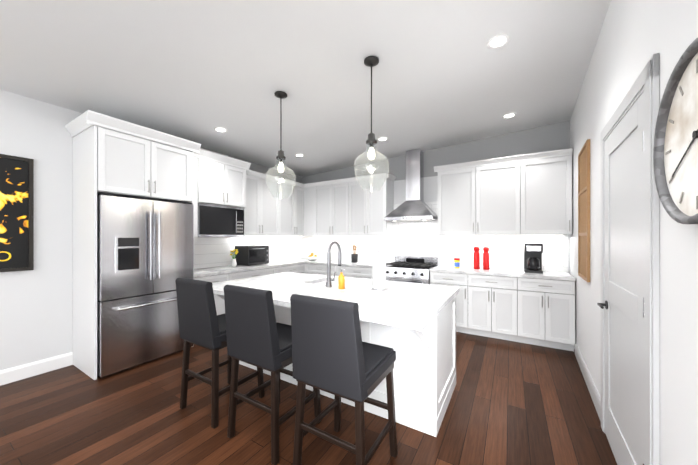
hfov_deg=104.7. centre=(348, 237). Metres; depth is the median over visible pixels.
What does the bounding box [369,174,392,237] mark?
upper cabinet
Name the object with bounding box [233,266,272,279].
base cabinet
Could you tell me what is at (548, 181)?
upper cabinet
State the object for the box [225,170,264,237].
upper cabinet
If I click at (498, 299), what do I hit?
base cabinet
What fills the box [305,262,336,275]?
base cabinet
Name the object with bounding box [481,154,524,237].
upper cabinet
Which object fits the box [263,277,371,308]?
island countertop
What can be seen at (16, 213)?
poster
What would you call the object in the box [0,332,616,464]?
floor
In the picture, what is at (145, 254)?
refrigerator
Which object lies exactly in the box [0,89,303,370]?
wall
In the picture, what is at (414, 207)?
range hood
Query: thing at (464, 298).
base cabinet
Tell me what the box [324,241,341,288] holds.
faucet
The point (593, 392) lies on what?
baseboard
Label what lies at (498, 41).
recessed light
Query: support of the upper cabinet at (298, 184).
attached to the wall at (36, 313)
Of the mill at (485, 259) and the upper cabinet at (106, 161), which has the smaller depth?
the upper cabinet at (106, 161)
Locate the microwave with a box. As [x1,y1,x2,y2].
[198,203,243,236]
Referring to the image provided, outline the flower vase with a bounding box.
[230,249,237,266]
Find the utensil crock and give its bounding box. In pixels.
[351,245,357,262]
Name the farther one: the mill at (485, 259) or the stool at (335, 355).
the mill at (485, 259)
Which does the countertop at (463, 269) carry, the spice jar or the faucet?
the spice jar
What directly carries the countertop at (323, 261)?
on the base cabinet at (364, 272)
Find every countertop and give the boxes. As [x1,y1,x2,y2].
[194,258,316,277]
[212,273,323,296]
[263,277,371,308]
[317,258,390,265]
[332,281,459,332]
[433,266,572,277]
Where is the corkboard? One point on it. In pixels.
(584, 213)
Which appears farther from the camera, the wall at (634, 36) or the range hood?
the range hood
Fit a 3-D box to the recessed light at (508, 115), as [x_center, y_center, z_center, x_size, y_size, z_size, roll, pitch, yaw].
[2.061,-1.570,3.464,0.160,0.006,0.160,0,0,31]
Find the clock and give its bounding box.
[653,38,697,223]
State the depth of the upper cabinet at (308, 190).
5.62 m
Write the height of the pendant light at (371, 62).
1.116 m
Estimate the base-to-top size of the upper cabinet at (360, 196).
1.090 m
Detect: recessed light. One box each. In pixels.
[214,127,226,132]
[377,137,387,140]
[487,34,509,48]
[502,113,515,118]
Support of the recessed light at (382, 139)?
in the ceiling
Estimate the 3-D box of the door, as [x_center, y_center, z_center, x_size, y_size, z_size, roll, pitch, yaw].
[1.578,0.299,1.560,0.081,2.160,1.009,0,0,31]
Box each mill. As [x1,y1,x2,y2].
[474,247,479,268]
[483,247,488,269]
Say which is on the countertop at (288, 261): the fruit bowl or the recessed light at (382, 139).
the fruit bowl
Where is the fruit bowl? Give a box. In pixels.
[305,253,318,259]
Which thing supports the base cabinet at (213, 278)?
on the floor
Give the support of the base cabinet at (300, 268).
on the floor
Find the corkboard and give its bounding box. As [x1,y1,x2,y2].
[578,139,589,281]
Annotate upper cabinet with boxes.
[73,122,192,202]
[185,146,248,209]
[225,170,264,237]
[265,174,280,237]
[281,178,296,237]
[297,182,300,237]
[301,182,316,237]
[317,180,332,237]
[333,178,352,237]
[353,175,368,237]
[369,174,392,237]
[437,160,480,237]
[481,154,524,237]
[525,148,572,237]
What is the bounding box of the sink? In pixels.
[312,281,367,288]
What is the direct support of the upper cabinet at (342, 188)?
attached to the wall at (555, 136)
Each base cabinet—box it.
[194,274,232,314]
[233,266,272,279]
[273,262,304,273]
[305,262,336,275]
[337,266,371,278]
[430,270,472,333]
[473,274,524,342]
[525,278,575,350]
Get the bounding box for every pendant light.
[266,91,295,198]
[354,56,387,191]
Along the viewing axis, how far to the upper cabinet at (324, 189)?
5.41 m
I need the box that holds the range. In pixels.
[386,256,438,283]
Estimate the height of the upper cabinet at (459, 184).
1.090 m
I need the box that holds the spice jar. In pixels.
[454,258,459,267]
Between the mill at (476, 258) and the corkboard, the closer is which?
the corkboard
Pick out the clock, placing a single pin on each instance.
(675, 156)
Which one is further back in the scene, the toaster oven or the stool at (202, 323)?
the toaster oven
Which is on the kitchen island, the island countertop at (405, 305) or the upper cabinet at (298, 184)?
the island countertop at (405, 305)
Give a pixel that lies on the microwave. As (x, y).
(219, 221)
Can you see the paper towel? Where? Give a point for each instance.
(378, 272)
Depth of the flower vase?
4.34 m
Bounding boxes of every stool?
[175,278,263,428]
[224,284,321,464]
[290,294,396,464]
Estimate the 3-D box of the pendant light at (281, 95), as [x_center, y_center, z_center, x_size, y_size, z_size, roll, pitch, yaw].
[-0.702,-0.945,2.778,0.304,1.070,0.304,0,0,31]
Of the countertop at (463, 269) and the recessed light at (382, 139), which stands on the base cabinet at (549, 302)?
the countertop at (463, 269)
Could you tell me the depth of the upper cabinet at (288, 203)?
5.32 m
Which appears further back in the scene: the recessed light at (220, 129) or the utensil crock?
the utensil crock
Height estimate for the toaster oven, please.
0.330 m
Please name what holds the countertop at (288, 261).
on the base cabinet at (213, 278)
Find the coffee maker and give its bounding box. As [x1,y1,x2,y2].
[524,243,542,273]
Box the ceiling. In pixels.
[0,0,610,176]
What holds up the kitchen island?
on the floor
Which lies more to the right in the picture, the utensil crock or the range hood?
the range hood
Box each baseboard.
[0,352,72,385]
[575,343,600,421]
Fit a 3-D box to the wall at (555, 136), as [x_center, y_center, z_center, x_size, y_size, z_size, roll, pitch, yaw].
[1.127,-0.194,4.909,5.070,3.150,0.122,0,0,31]
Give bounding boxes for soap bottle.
[338,269,344,288]
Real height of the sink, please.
0.234 m
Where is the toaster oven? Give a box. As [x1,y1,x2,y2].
[235,245,268,265]
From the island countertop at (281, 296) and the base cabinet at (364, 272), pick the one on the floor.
the base cabinet at (364, 272)
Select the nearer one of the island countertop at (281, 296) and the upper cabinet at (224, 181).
the island countertop at (281, 296)
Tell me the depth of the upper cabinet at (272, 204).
4.95 m
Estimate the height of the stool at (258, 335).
1.062 m
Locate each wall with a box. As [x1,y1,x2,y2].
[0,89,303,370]
[304,121,569,273]
[570,0,697,464]
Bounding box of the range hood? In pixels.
[384,149,437,221]
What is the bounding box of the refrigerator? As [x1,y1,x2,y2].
[97,193,193,377]
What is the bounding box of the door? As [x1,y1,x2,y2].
[597,53,659,464]
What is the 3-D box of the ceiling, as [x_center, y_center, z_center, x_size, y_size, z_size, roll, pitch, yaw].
[-0.828,-1.567,1.670,5.290,0.363,7.690,0,0,31]
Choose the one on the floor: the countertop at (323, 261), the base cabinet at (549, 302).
the base cabinet at (549, 302)
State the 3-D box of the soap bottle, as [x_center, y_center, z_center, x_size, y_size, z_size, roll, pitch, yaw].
[-0.066,0.377,2.477,0.066,0.184,0.058,0,0,31]
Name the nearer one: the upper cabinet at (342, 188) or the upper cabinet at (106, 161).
the upper cabinet at (106, 161)
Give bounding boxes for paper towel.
[370,250,388,290]
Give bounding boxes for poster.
[0,154,33,271]
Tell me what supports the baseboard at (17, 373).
attached to the wall at (36, 313)
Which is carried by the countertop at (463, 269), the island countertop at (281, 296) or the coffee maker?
the coffee maker
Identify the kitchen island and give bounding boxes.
[214,293,457,436]

